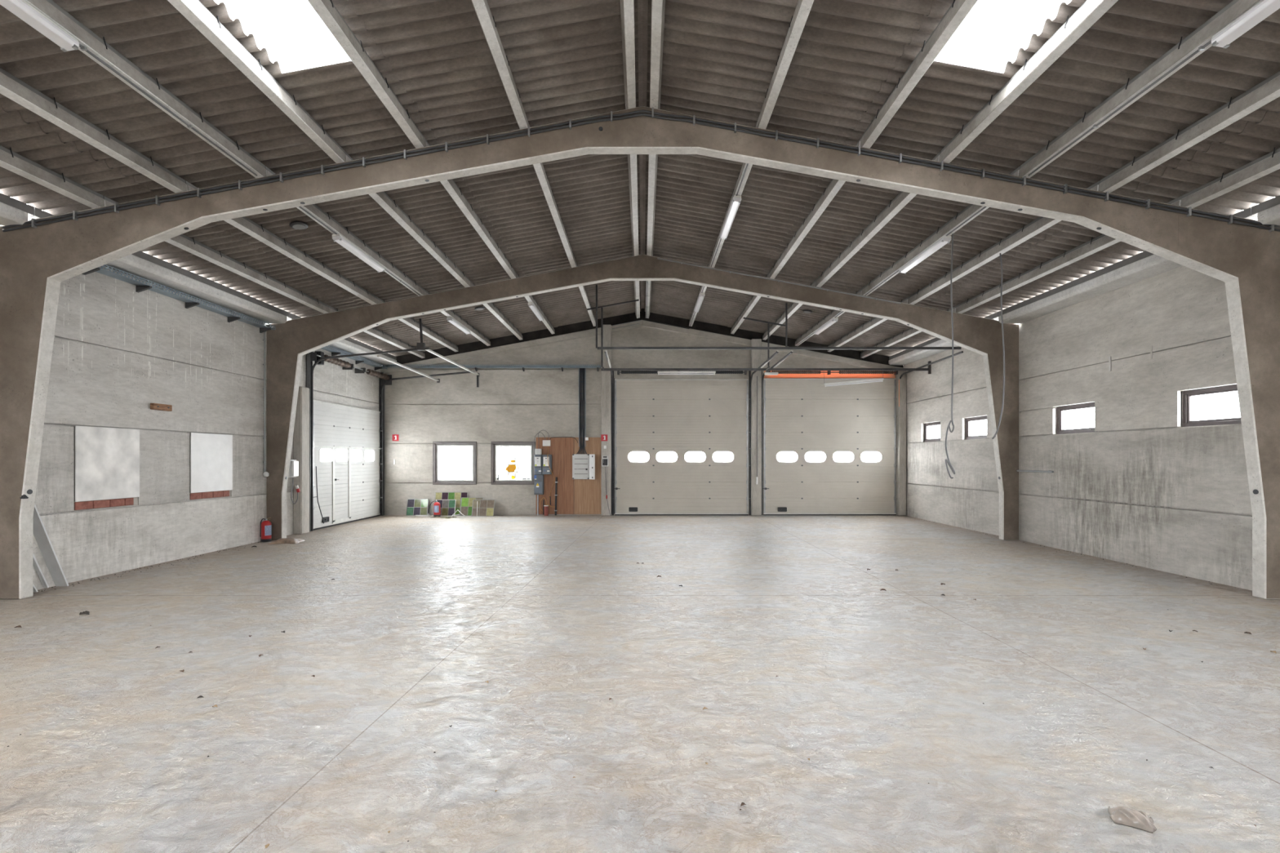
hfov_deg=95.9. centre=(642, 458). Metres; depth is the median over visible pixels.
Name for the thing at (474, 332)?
purlin
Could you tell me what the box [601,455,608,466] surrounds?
control box
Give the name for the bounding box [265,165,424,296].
purlin
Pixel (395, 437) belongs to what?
fire sign
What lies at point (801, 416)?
door
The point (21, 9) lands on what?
lamp
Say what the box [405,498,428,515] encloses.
stained glass panel
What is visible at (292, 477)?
cable
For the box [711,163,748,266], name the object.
conduit
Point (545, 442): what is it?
junction box
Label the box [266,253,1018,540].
frame
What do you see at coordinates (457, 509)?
bent came
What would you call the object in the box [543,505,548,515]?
duct
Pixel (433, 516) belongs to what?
crumbs
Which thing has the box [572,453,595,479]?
electrical panel
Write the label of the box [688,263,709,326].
purlin
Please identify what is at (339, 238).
lamp
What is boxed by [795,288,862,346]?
purlin
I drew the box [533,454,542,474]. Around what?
meter box
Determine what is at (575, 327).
trim
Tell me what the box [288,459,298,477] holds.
control box
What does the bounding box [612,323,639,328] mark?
conduit
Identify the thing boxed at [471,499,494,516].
stained glass panel
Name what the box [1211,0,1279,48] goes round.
lamp
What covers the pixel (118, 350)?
wall
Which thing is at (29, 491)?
socket
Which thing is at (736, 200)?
lamp
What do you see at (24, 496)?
rag
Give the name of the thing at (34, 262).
frame
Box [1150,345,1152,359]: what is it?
strap
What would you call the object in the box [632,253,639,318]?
purlin
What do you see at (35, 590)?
plank
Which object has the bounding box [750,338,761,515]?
post
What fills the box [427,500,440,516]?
fire extinguisher
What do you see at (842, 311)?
conduit
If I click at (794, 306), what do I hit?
purlin
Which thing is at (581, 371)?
duct
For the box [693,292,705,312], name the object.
lamp
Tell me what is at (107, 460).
board
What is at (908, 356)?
beam
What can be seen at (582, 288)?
purlin
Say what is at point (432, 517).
shard
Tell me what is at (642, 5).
ceiling
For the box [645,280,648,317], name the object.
conduit
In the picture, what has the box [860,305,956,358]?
purlin
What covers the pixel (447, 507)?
stained glass panel
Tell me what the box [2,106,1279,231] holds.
conduit
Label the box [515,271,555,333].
purlin
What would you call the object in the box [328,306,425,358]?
purlin
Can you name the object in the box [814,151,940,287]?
purlin
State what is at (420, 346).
hanger
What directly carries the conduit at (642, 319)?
attached to the wall at (508, 405)
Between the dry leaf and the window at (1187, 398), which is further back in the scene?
the window at (1187, 398)
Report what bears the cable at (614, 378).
attached to the door at (652, 416)
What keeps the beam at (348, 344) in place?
on the wall at (118, 350)
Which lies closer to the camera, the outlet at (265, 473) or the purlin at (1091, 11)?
the purlin at (1091, 11)
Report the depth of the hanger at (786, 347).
13.60 m
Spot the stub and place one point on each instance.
(477, 376)
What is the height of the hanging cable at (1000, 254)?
2.879 m
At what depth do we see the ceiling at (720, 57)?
6.62 m
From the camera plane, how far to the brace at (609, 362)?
14.69 m
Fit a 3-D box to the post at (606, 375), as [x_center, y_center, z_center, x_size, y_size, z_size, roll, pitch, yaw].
[-1.075,-1.130,17.049,0.290,5.620,0.198,0,0,0]
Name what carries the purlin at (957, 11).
on the frame at (34, 262)
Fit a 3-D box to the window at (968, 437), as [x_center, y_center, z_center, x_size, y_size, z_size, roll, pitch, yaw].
[7.860,-0.718,13.500,0.060,0.525,1.000,0,0,0]
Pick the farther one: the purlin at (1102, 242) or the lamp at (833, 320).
the lamp at (833, 320)
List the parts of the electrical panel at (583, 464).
plate, cabinet door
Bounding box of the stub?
[476,375,479,386]
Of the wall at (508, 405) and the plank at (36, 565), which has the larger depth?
the wall at (508, 405)
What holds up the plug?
hanging from the cable at (292, 477)
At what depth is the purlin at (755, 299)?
14.77 m
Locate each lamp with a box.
[0,0,79,52]
[332,233,384,272]
[446,316,471,334]
[528,302,543,320]
[657,371,715,374]
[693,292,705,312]
[720,194,741,239]
[813,316,838,334]
[823,369,884,386]
[898,235,951,273]
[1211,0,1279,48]
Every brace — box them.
[604,350,611,368]
[773,350,793,368]
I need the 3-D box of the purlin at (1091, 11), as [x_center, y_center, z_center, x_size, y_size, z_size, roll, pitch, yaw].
[3.626,-3.632,4.428,0.132,0.216,5.055,0,0,0]
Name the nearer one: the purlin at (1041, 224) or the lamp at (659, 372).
the purlin at (1041, 224)
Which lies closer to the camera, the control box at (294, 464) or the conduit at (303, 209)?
the conduit at (303, 209)
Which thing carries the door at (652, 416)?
in the wall at (508, 405)
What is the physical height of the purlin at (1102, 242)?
0.216 m
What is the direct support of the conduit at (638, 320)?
attached to the wall at (508, 405)
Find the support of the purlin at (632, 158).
on the frame at (34, 262)
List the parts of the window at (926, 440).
sash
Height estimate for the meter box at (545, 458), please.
0.584 m
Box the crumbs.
[7,515,1247,841]
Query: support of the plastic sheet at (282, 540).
on the floor
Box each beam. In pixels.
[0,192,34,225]
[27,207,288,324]
[287,312,396,365]
[888,312,998,365]
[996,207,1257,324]
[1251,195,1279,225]
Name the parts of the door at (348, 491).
post, plate, drive motor, light frame, handle, wicket frame, rail, rail, rail, light frame, light frame, post, plate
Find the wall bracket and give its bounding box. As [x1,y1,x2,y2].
[1108,356,1111,371]
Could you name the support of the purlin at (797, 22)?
on the frame at (34, 262)
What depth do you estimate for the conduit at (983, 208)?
8.43 m
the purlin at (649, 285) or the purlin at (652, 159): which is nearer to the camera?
the purlin at (652, 159)
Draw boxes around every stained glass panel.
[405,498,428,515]
[434,492,467,515]
[435,499,456,515]
[459,497,483,515]
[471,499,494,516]
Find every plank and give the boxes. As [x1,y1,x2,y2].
[33,503,68,586]
[33,554,48,587]
[33,584,38,592]
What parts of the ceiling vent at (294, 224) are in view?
vent plate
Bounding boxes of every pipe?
[537,494,538,515]
[554,477,557,515]
[1016,470,1053,473]
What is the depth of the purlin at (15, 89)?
5.69 m
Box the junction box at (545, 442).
[542,440,551,446]
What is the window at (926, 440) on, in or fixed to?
in the wall at (1146, 489)
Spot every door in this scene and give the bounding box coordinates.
[306,346,474,531]
[604,351,778,515]
[761,351,963,515]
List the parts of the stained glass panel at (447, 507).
glass pane, glass pane, glass pane, glass pane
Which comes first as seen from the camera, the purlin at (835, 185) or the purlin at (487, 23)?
the purlin at (487, 23)
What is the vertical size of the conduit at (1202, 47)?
0.024 m
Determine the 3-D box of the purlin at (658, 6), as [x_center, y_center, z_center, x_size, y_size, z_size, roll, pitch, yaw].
[0.146,-4.276,4.428,0.132,0.216,5.055,0,0,0]
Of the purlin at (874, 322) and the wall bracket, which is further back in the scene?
the purlin at (874, 322)
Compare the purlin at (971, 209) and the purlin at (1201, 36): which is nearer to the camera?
the purlin at (1201, 36)
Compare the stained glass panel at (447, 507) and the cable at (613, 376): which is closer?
the stained glass panel at (447, 507)
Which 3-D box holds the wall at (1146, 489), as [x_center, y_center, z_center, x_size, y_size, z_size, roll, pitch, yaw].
[7.850,-0.545,2.175,0.200,4.450,30.350,0,0,0]
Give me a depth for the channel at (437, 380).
14.89 m
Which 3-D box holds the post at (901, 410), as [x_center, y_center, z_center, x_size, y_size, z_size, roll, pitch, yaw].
[7.628,-0.470,17.039,0.215,4.300,0.218,0,0,0]
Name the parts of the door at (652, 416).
handle, light frame, light frame, rail, rail, light frame, light frame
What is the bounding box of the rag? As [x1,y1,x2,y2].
[19,494,28,498]
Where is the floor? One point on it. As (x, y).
(884, 693)
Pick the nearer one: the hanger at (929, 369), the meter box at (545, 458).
the hanger at (929, 369)
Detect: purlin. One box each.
[0,67,186,192]
[0,145,104,208]
[24,0,266,177]
[102,195,329,313]
[167,0,346,163]
[185,180,377,304]
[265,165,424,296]
[307,0,425,148]
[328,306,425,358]
[344,151,470,287]
[376,297,458,351]
[422,288,490,346]
[423,137,516,279]
[469,280,523,340]
[471,0,528,128]
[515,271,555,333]
[528,122,576,267]
[576,263,595,326]
[620,0,635,109]
[625,105,638,256]
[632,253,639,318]
[645,253,653,318]
[646,103,660,256]
[649,0,665,109]
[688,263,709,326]
[709,121,757,267]
[730,271,770,333]
[756,0,813,128]
[762,280,816,340]
[768,136,862,279]
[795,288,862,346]
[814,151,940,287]
[826,297,908,351]
[860,0,977,148]
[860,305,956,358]
[861,165,1020,296]
[907,180,1100,304]
[938,0,1118,163]
[955,195,1182,313]
[1018,0,1261,177]
[1098,71,1279,193]
[1180,146,1279,208]
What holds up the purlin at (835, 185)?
on the frame at (34, 262)
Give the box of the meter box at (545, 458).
[542,454,551,474]
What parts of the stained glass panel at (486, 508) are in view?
glass pane, glass pane, glass pane, glass pane, glass pane, glass pane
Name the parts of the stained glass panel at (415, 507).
glass pane, glass pane, glass pane, glass pane, glass pane, glass pane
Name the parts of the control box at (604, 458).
dark panel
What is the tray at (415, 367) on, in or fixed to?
on the cable tray at (476, 366)
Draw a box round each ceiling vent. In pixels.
[288,221,308,229]
[474,306,484,311]
[802,309,812,313]
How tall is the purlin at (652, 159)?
0.216 m
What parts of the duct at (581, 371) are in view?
rail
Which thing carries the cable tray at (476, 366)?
attached to the wall at (508, 405)
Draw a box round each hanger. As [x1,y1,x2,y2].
[411,318,425,351]
[586,298,931,373]
[595,284,961,349]
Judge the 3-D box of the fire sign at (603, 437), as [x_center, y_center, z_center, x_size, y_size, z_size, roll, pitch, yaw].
[-1.125,-0.610,16.945,0.190,0.190,0.009,0,0,0]
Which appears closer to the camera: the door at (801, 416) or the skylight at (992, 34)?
the skylight at (992, 34)
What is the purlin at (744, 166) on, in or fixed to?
on the frame at (34, 262)
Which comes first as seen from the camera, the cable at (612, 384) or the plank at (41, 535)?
the plank at (41, 535)
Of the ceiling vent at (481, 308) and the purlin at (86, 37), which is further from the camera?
the ceiling vent at (481, 308)
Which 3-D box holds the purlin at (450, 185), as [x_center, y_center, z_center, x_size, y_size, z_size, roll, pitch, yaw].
[-2.676,-3.808,9.460,0.132,0.216,4.990,0,0,0]
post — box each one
[293,386,309,534]
[600,324,611,515]
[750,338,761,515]
[896,370,906,515]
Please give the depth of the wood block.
9.22 m
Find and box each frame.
[0,106,1279,599]
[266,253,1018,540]
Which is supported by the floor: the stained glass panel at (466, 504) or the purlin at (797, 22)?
the stained glass panel at (466, 504)
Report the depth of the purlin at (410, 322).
14.87 m
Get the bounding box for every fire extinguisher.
[260,517,271,542]
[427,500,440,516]
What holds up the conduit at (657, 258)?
attached to the frame at (286, 344)
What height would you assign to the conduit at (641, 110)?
1.414 m
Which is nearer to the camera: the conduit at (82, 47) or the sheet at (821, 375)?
the conduit at (82, 47)
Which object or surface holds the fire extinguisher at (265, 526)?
on the floor
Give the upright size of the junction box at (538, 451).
0.171 m
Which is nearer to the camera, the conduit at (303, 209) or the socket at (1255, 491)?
the socket at (1255, 491)
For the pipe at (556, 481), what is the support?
attached to the plywood panel at (575, 496)
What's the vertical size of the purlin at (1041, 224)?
0.216 m
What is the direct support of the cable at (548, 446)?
attached to the junction box at (545, 442)
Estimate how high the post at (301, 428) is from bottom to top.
3.280 m
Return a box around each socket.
[26,488,32,494]
[1253,489,1258,494]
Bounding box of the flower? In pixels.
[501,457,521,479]
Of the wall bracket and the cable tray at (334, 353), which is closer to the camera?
the wall bracket
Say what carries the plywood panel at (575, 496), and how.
attached to the wall at (508, 405)
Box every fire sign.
[392,434,399,440]
[600,434,607,440]
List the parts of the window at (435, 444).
sash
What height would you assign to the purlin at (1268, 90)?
0.216 m
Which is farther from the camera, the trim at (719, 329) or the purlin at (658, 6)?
the trim at (719, 329)
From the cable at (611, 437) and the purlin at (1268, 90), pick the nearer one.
the purlin at (1268, 90)
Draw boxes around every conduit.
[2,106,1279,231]
[2,109,1279,228]
[79,44,257,176]
[262,331,266,472]
[298,206,420,295]
[612,320,640,326]
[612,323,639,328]
[642,319,689,328]
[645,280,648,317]
[657,257,901,303]
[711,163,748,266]
[756,376,757,476]
[796,311,844,345]
[864,206,986,295]
[1027,40,1211,176]
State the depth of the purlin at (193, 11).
5.34 m
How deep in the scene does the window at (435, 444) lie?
17.17 m
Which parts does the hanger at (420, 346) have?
clamp plate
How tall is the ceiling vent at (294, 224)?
0.073 m
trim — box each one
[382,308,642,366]
[642,308,902,367]
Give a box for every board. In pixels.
[75,426,139,502]
[190,432,232,493]
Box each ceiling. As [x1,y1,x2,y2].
[0,0,640,356]
[637,0,648,308]
[644,0,1279,356]
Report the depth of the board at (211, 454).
10.34 m
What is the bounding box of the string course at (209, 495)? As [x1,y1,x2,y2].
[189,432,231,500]
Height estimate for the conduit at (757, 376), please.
2.950 m
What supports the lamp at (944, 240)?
attached to the purlin at (971, 209)
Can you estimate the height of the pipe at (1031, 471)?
0.050 m
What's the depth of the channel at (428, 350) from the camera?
14.78 m
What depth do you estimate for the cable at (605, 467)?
16.93 m
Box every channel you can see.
[377,355,439,382]
[425,349,479,375]
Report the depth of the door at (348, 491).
14.81 m
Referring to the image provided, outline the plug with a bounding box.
[294,484,300,492]
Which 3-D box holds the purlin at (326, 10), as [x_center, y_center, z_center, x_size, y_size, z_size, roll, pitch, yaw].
[-2.676,-3.808,4.428,0.132,0.216,5.055,0,0,0]
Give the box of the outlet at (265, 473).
[262,471,269,476]
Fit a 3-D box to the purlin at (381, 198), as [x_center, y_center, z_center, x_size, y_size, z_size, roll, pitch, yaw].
[-3.626,-3.632,9.460,0.132,0.216,4.990,0,0,0]
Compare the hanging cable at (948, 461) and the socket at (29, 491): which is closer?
the socket at (29, 491)
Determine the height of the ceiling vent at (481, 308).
0.073 m
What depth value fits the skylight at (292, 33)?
5.21 m
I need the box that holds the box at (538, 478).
[533,474,543,494]
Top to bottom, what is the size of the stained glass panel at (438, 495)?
0.687 m
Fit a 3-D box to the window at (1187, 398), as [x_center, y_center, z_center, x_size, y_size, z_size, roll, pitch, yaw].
[7.860,-0.718,7.870,0.060,0.525,1.000,0,0,0]
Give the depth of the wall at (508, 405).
17.15 m
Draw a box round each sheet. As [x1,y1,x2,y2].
[267,537,304,544]
[764,370,899,406]
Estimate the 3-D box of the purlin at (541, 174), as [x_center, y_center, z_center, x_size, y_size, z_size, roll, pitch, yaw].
[-1.436,-4.037,9.460,0.132,0.216,4.990,0,0,0]
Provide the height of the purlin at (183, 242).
0.216 m
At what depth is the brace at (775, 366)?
14.93 m
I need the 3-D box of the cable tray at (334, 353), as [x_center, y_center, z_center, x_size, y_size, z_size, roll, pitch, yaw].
[-7.645,-2.638,14.615,0.210,0.176,5.050,0,0,0]
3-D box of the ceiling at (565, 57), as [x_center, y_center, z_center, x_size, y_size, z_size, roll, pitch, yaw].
[-3.740,-3.730,2.225,7.380,1.432,30.450,0,0,0]
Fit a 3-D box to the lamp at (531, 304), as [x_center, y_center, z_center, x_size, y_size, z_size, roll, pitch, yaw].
[-2.650,-3.648,14.370,0.133,0.112,1.500,0,0,0]
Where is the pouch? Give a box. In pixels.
[1107,806,1156,833]
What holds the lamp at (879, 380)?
hanging from the hanger at (929, 369)
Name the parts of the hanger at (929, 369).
wall plate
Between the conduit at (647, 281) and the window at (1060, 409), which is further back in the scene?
the conduit at (647, 281)
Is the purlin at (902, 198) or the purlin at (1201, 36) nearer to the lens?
the purlin at (1201, 36)
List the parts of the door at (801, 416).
handle, light frame, light frame, rail, rail, light frame, light frame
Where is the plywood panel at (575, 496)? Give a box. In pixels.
[536,437,600,514]
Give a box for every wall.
[33,265,382,590]
[384,325,896,515]
[902,265,1252,591]
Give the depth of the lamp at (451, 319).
14.17 m
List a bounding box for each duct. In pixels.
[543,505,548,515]
[577,368,586,453]
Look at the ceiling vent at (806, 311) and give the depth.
14.15 m
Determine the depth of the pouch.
2.64 m
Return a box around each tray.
[81,264,275,333]
[320,345,386,370]
[386,364,600,371]
[415,367,600,368]
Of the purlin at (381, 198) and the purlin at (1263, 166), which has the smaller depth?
the purlin at (1263, 166)
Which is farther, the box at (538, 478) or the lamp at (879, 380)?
the box at (538, 478)
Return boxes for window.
[432,441,476,484]
[491,441,535,484]
[924,421,941,442]
[965,415,986,439]
[1057,402,1095,434]
[1182,384,1241,426]
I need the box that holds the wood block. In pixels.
[150,403,172,411]
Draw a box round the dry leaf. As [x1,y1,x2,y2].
[79,610,89,614]
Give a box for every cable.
[290,477,297,504]
[547,446,555,504]
[604,466,610,515]
[611,437,613,514]
[612,384,613,514]
[613,376,613,495]
[613,377,614,503]
[945,233,955,478]
[991,253,1004,439]
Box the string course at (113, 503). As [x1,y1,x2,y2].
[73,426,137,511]
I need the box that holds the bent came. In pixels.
[451,509,466,517]
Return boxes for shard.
[431,516,456,518]
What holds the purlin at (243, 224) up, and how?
on the frame at (34, 262)
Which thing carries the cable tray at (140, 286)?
attached to the wall at (118, 350)
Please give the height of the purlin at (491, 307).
0.216 m
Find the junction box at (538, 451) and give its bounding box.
[535,448,542,454]
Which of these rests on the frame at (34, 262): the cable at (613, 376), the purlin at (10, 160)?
the purlin at (10, 160)
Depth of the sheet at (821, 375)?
17.14 m
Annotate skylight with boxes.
[213,0,351,73]
[934,0,1071,73]
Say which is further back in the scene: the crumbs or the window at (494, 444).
the window at (494, 444)
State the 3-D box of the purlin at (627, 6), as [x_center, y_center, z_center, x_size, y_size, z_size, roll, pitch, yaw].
[-0.146,-4.276,4.428,0.132,0.216,5.055,0,0,0]
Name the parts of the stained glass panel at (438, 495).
glass pane, glass pane, glass pane, glass pane, glass pane, glass pane, glass pane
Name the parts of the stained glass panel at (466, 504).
glass pane, glass pane, glass pane, glass pane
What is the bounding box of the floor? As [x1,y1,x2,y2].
[0,515,1279,852]

